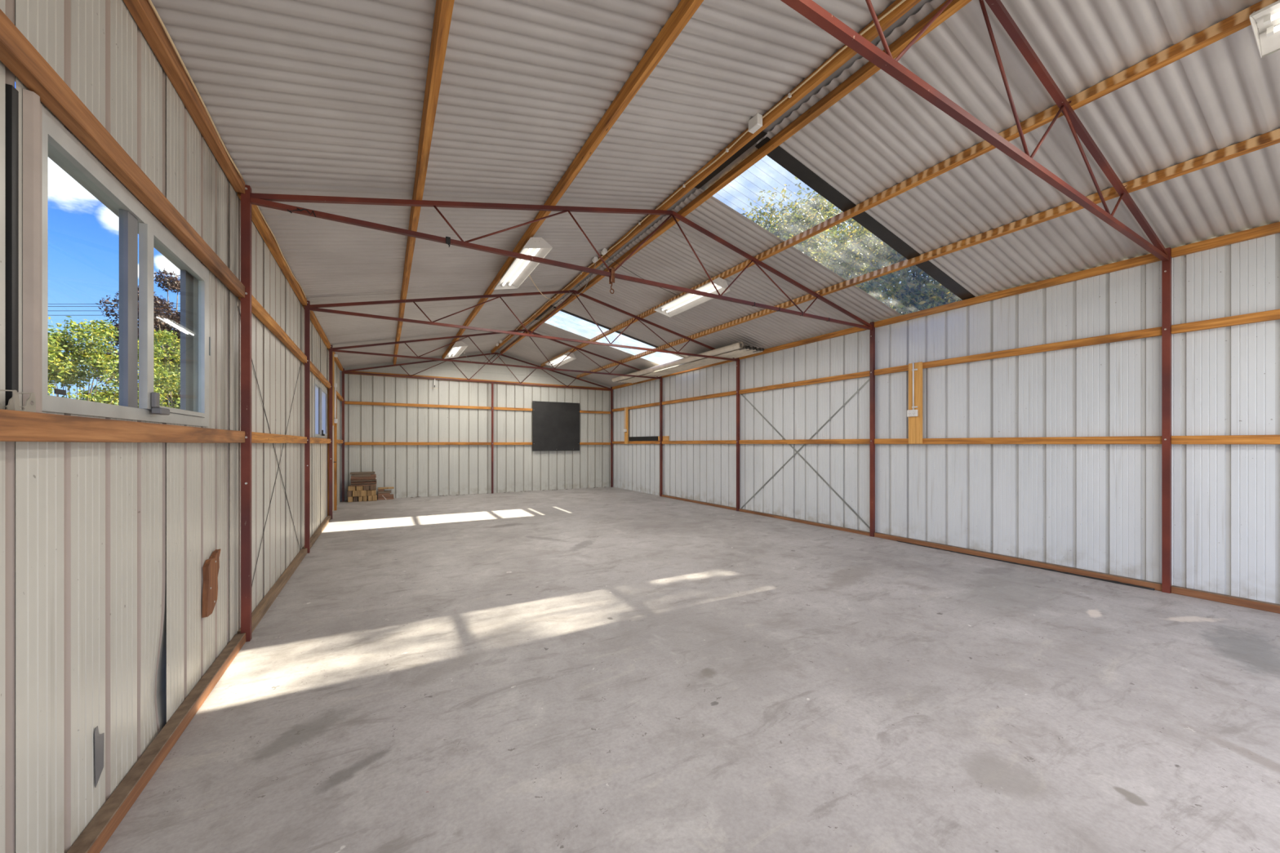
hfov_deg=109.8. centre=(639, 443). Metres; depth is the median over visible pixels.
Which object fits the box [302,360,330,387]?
beam
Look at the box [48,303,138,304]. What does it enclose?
overhead wire
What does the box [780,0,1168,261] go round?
roof truss
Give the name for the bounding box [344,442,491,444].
beam
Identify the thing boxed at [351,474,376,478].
board
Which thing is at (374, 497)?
block
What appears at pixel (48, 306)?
overhead wire
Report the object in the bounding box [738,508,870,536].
plate
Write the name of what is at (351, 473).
board
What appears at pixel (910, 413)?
power outlet
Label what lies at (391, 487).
board
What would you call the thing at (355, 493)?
block
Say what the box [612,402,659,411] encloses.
beam
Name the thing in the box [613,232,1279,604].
wall
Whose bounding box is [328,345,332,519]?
steel post
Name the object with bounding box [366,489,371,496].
block
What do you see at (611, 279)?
hook
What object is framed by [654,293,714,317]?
strip light
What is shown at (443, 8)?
roof purlin
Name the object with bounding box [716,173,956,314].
window
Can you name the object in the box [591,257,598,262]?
socket
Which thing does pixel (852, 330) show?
beam
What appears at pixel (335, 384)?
conduit
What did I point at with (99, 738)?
metal patch
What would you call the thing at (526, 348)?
ceiling
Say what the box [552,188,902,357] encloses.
ceiling
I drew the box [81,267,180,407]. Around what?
tree
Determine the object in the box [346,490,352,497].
block
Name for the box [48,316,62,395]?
sapling
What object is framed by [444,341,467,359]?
strip light
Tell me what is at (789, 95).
power cable
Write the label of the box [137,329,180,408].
sapling
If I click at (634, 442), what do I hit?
beam
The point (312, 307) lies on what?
roof truss
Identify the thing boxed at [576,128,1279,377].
roof purlin
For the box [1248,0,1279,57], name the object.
strip light
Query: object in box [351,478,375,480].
board
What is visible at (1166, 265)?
steel post
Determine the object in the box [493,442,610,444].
beam
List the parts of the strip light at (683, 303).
plate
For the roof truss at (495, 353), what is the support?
attached to the beam at (336, 360)
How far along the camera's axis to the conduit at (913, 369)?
6.21 m
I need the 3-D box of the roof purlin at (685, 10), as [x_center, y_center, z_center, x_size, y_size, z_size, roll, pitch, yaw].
[-1.585,-2.308,5.601,0.073,0.085,14.900,0,0,-30]
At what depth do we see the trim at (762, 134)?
4.18 m
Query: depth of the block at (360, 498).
10.88 m
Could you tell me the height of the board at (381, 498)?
0.058 m
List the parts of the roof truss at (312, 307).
web rod, web rod, web rod, web rod, web rod, web rod, web rod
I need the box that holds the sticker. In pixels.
[53,388,66,395]
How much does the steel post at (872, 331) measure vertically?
3.232 m
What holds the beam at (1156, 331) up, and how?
attached to the wall at (1097, 508)
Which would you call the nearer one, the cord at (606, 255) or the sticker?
the sticker
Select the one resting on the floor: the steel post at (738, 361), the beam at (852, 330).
the steel post at (738, 361)
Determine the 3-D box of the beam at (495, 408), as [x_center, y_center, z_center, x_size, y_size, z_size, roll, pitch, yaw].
[-2.562,-1.003,13.657,3.689,0.074,0.054,0,0,-30]
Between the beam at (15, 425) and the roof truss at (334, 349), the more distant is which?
the roof truss at (334, 349)
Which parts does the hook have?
cheek plate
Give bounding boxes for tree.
[48,315,138,405]
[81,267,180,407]
[742,177,886,284]
[807,209,962,315]
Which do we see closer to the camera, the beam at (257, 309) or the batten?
the beam at (257, 309)
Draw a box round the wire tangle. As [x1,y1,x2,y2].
[287,207,315,217]
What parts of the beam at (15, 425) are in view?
catch plate, metal bracket, catch plate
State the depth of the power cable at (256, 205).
4.12 m
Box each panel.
[612,341,764,383]
[629,435,657,440]
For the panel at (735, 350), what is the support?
on the roof truss at (312, 307)
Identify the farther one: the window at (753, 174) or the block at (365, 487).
the block at (365, 487)
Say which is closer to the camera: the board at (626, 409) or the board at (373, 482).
the board at (373, 482)
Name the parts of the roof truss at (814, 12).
web rod, web rod, web rod, web rod, web rod, web rod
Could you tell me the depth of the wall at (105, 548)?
1.87 m
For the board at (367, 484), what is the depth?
10.93 m
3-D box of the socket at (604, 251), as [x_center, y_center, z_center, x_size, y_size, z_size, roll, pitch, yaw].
[-0.488,-2.585,6.069,0.068,0.066,0.097,0,0,-30]
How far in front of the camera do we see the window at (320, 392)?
7.43 m
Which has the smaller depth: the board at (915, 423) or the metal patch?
the metal patch
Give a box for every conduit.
[333,383,337,418]
[911,362,917,409]
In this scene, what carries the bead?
on the floor
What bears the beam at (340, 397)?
attached to the steel post at (343, 371)
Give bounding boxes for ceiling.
[151,0,895,368]
[497,320,659,386]
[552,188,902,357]
[756,0,1279,297]
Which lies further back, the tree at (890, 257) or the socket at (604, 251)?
the tree at (890, 257)
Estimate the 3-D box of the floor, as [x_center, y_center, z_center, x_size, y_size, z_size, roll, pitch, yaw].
[-0.385,1.460,6.296,7.530,0.120,15.160,0,0,-30]
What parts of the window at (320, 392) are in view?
pane, sliding sash, sash pane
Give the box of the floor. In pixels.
[99,486,1279,852]
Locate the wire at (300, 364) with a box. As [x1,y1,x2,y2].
[251,364,301,587]
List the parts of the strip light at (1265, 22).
plate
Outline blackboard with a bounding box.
[532,400,579,450]
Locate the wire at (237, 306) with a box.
[237,306,300,550]
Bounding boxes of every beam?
[0,8,244,297]
[0,389,244,443]
[123,0,244,193]
[237,191,306,305]
[238,294,306,363]
[251,431,306,443]
[302,305,330,348]
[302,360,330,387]
[310,437,330,443]
[327,348,342,371]
[327,387,342,401]
[344,370,610,391]
[344,400,491,409]
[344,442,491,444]
[493,407,610,413]
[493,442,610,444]
[612,378,657,389]
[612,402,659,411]
[612,440,659,444]
[662,360,733,377]
[662,391,736,404]
[662,440,736,444]
[738,323,870,359]
[738,370,870,394]
[738,439,870,444]
[874,253,1160,327]
[874,326,1161,375]
[874,435,1161,444]
[1170,222,1279,257]
[1170,308,1279,333]
[1170,435,1279,444]
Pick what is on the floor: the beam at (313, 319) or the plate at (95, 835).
the plate at (95, 835)
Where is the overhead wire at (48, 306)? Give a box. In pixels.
[48,306,138,306]
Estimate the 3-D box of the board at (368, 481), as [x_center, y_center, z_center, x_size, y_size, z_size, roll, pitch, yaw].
[-6.766,0.929,11.035,0.531,0.022,0.205,0,0,-30]
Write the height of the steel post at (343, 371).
3.228 m
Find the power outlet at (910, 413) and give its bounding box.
[906,409,918,417]
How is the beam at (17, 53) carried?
attached to the steel post at (246, 205)
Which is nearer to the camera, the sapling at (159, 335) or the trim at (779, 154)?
the trim at (779, 154)
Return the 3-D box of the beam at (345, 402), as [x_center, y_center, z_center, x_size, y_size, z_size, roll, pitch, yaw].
[-5.713,-1.004,11.860,3.463,0.075,0.054,0,0,-30]
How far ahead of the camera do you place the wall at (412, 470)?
12.40 m
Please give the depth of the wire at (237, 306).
4.11 m
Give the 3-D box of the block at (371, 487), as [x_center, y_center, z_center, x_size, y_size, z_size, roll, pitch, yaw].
[-6.587,1.077,11.115,0.129,0.110,0.253,0,0,-30]
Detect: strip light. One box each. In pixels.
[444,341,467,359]
[493,257,539,289]
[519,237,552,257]
[545,351,576,367]
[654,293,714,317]
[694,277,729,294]
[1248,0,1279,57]
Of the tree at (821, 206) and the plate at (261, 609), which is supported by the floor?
the plate at (261, 609)
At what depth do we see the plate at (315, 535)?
6.94 m
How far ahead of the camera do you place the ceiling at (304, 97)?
3.03 m
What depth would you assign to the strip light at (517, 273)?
5.81 m
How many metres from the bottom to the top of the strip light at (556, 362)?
0.162 m
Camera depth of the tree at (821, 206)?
19.11 m
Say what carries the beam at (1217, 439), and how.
attached to the wall at (1097, 508)
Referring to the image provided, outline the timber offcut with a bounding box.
[201,549,221,617]
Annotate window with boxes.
[42,105,208,426]
[314,378,327,438]
[538,311,679,364]
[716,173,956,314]
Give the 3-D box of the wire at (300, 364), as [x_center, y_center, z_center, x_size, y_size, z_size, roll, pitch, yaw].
[-3.619,0.140,4.532,0.002,2.328,2.667,0,0,-30]
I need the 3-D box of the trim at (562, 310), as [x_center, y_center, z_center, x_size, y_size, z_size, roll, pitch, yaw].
[-0.063,-2.222,9.608,3.690,0.827,0.075,0,0,-30]
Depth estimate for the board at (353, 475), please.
10.90 m
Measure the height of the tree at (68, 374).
4.970 m
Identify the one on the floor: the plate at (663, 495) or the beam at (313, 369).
the plate at (663, 495)
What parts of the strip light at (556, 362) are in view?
plate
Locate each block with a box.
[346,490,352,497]
[347,485,355,490]
[347,496,353,502]
[352,489,366,497]
[353,496,358,502]
[356,485,363,490]
[358,496,363,502]
[363,485,369,490]
[363,496,367,501]
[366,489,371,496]
[368,495,372,501]
[369,485,376,489]
[371,489,376,495]
[372,494,377,501]
[657,435,669,438]
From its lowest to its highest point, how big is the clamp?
0.088 m
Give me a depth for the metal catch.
2.68 m
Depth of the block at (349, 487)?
10.81 m
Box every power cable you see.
[147,0,243,178]
[256,204,306,297]
[502,0,905,341]
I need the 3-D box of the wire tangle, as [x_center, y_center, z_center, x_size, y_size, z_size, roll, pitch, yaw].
[-2.508,-1.720,3.337,0.175,0.053,0.020,0,0,-30]
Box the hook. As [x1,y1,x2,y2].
[608,266,614,293]
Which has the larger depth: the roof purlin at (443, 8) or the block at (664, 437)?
the block at (664, 437)
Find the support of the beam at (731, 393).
attached to the steel post at (738, 361)
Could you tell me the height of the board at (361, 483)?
0.022 m
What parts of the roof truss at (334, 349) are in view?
web rod, web rod, web rod, web rod, web rod, web rod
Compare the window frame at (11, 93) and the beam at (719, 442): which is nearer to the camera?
the window frame at (11, 93)
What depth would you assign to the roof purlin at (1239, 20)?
3.26 m
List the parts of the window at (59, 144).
sliding sash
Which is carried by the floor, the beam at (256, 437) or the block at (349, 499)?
the block at (349, 499)
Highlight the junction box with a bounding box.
[748,113,762,133]
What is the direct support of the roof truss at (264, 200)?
attached to the beam at (257, 219)
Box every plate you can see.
[66,632,245,852]
[237,548,307,634]
[302,515,330,548]
[662,494,736,510]
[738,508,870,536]
[874,532,1161,591]
[1170,585,1279,613]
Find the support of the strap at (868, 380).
attached to the wall at (1097, 508)
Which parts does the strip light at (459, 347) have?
plate, plate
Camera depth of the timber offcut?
2.64 m
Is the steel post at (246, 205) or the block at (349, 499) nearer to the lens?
the steel post at (246, 205)
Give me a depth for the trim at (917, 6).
3.81 m
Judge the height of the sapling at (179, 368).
6.025 m
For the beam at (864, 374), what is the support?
attached to the wall at (1097, 508)
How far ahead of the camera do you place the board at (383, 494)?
11.24 m
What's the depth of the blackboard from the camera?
13.61 m
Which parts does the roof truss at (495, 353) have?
web rod, web rod, web rod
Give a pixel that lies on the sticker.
(56, 391)
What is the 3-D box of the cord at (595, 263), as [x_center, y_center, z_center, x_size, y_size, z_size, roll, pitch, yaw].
[-0.904,-2.446,6.915,0.010,0.245,1.196,0,0,-28]
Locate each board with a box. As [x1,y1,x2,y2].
[350,471,374,474]
[350,477,375,479]
[351,474,370,477]
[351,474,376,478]
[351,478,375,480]
[351,479,376,481]
[351,480,376,482]
[351,481,376,484]
[351,483,376,484]
[351,484,376,486]
[377,486,394,489]
[377,490,391,493]
[377,493,390,495]
[377,493,393,497]
[377,497,393,500]
[624,407,628,444]
[908,361,922,444]
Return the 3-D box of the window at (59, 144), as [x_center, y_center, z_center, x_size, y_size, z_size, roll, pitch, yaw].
[-2.184,-0.560,1.997,0.115,0.922,1.498,0,0,-30]
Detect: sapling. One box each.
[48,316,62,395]
[80,337,180,408]
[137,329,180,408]
[166,361,180,408]
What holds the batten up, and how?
attached to the beam at (340, 397)
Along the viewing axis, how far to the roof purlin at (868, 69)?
3.65 m
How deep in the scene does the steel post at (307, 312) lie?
5.75 m
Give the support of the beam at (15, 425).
attached to the steel post at (246, 205)
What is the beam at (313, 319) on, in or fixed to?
attached to the steel post at (331, 348)
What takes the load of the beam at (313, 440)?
attached to the wall at (105, 548)
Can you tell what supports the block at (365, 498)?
on the floor
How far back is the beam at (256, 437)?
4.07 m
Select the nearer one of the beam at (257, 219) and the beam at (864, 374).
the beam at (257, 219)
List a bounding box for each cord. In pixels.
[528,275,553,299]
[568,262,595,295]
[606,255,681,296]
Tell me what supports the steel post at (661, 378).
on the floor
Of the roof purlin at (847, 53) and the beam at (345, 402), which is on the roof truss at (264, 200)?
the roof purlin at (847, 53)
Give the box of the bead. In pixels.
[897,540,1155,590]
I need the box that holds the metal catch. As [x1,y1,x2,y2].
[208,337,210,355]
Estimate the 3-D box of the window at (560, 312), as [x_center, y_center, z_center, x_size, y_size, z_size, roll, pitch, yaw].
[-0.346,-2.242,10.094,3.600,0.816,1.160,0,0,-30]
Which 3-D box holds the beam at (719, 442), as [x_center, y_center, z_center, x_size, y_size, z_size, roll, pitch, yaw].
[1.323,-0.033,10.671,0.050,0.080,2.929,0,0,-30]
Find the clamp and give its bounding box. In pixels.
[445,236,450,247]
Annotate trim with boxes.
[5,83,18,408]
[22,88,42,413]
[497,0,932,350]
[533,305,553,319]
[553,306,684,358]
[694,130,767,188]
[755,136,975,300]
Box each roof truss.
[249,192,872,329]
[309,289,737,360]
[332,328,660,378]
[344,352,611,390]
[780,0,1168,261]
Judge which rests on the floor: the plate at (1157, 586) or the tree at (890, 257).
the plate at (1157, 586)
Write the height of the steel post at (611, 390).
3.232 m
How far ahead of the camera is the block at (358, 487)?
10.89 m
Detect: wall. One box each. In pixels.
[0,0,340,852]
[340,350,610,501]
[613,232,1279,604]
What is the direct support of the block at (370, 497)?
on the floor
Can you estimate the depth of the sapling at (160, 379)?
13.12 m
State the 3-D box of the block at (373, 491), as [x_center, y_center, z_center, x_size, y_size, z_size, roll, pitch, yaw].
[-6.578,1.203,11.127,0.097,0.138,0.242,0,0,-30]
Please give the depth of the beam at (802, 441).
7.80 m
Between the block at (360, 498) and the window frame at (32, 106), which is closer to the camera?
the window frame at (32, 106)
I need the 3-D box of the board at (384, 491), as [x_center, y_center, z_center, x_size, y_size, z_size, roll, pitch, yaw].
[-6.420,1.214,11.322,0.288,0.052,0.170,0,0,-30]
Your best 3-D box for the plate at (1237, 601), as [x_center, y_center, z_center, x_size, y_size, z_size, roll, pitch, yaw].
[5.740,1.366,2.928,0.058,0.067,3.000,0,0,-30]
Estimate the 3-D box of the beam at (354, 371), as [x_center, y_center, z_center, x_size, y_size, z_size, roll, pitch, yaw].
[-4.088,-1.751,12.786,7.204,0.081,0.054,0,0,-30]
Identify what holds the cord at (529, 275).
hanging from the roof purlin at (847, 53)
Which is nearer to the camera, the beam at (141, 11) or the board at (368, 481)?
the beam at (141, 11)
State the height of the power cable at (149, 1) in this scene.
0.039 m
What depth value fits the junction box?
3.59 m
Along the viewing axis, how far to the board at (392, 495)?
11.27 m
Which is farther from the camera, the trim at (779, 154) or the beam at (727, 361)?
the beam at (727, 361)
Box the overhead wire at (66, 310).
[66,310,180,311]
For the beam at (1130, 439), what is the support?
attached to the wall at (1097, 508)
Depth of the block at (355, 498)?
10.84 m
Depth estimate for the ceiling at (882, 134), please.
3.40 m
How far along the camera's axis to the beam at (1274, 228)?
3.94 m
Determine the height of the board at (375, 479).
0.022 m
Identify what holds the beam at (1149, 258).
attached to the steel post at (1166, 265)
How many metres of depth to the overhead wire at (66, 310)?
18.49 m
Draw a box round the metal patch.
[94,725,104,787]
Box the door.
[326,388,337,515]
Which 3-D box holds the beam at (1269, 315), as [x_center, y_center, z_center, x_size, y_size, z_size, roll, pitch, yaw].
[5.739,-1.071,2.928,0.050,0.080,3.000,0,0,-30]
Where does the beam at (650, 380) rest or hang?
attached to the steel post at (661, 378)
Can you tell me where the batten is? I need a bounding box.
[332,352,333,425]
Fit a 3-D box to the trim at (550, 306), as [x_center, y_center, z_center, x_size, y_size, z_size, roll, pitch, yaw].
[-1.994,-2.650,9.114,0.130,0.006,1.110,0,0,-30]
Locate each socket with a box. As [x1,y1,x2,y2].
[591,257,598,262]
[600,248,607,255]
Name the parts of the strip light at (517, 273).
plate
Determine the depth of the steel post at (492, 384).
12.66 m
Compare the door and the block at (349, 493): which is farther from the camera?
the block at (349, 493)
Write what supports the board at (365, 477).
on the board at (374, 478)
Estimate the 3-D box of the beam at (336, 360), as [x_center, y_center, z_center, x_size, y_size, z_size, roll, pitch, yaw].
[-6.500,-1.800,9.636,0.054,0.078,2.919,0,0,-30]
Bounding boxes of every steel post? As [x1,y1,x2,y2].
[240,184,251,642]
[304,300,310,553]
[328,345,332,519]
[342,368,344,501]
[491,382,493,493]
[610,386,613,487]
[659,376,662,496]
[736,357,739,511]
[870,321,875,537]
[1161,247,1171,593]
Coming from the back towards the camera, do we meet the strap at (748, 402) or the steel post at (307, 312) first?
the strap at (748, 402)
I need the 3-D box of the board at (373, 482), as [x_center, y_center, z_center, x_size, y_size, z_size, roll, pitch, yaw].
[-6.756,0.956,11.025,0.531,0.022,0.232,0,0,-30]
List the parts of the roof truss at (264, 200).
web rod, web rod, web rod, web rod, web rod, web rod, web rod, web rod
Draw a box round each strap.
[741,377,870,508]
[741,394,870,529]

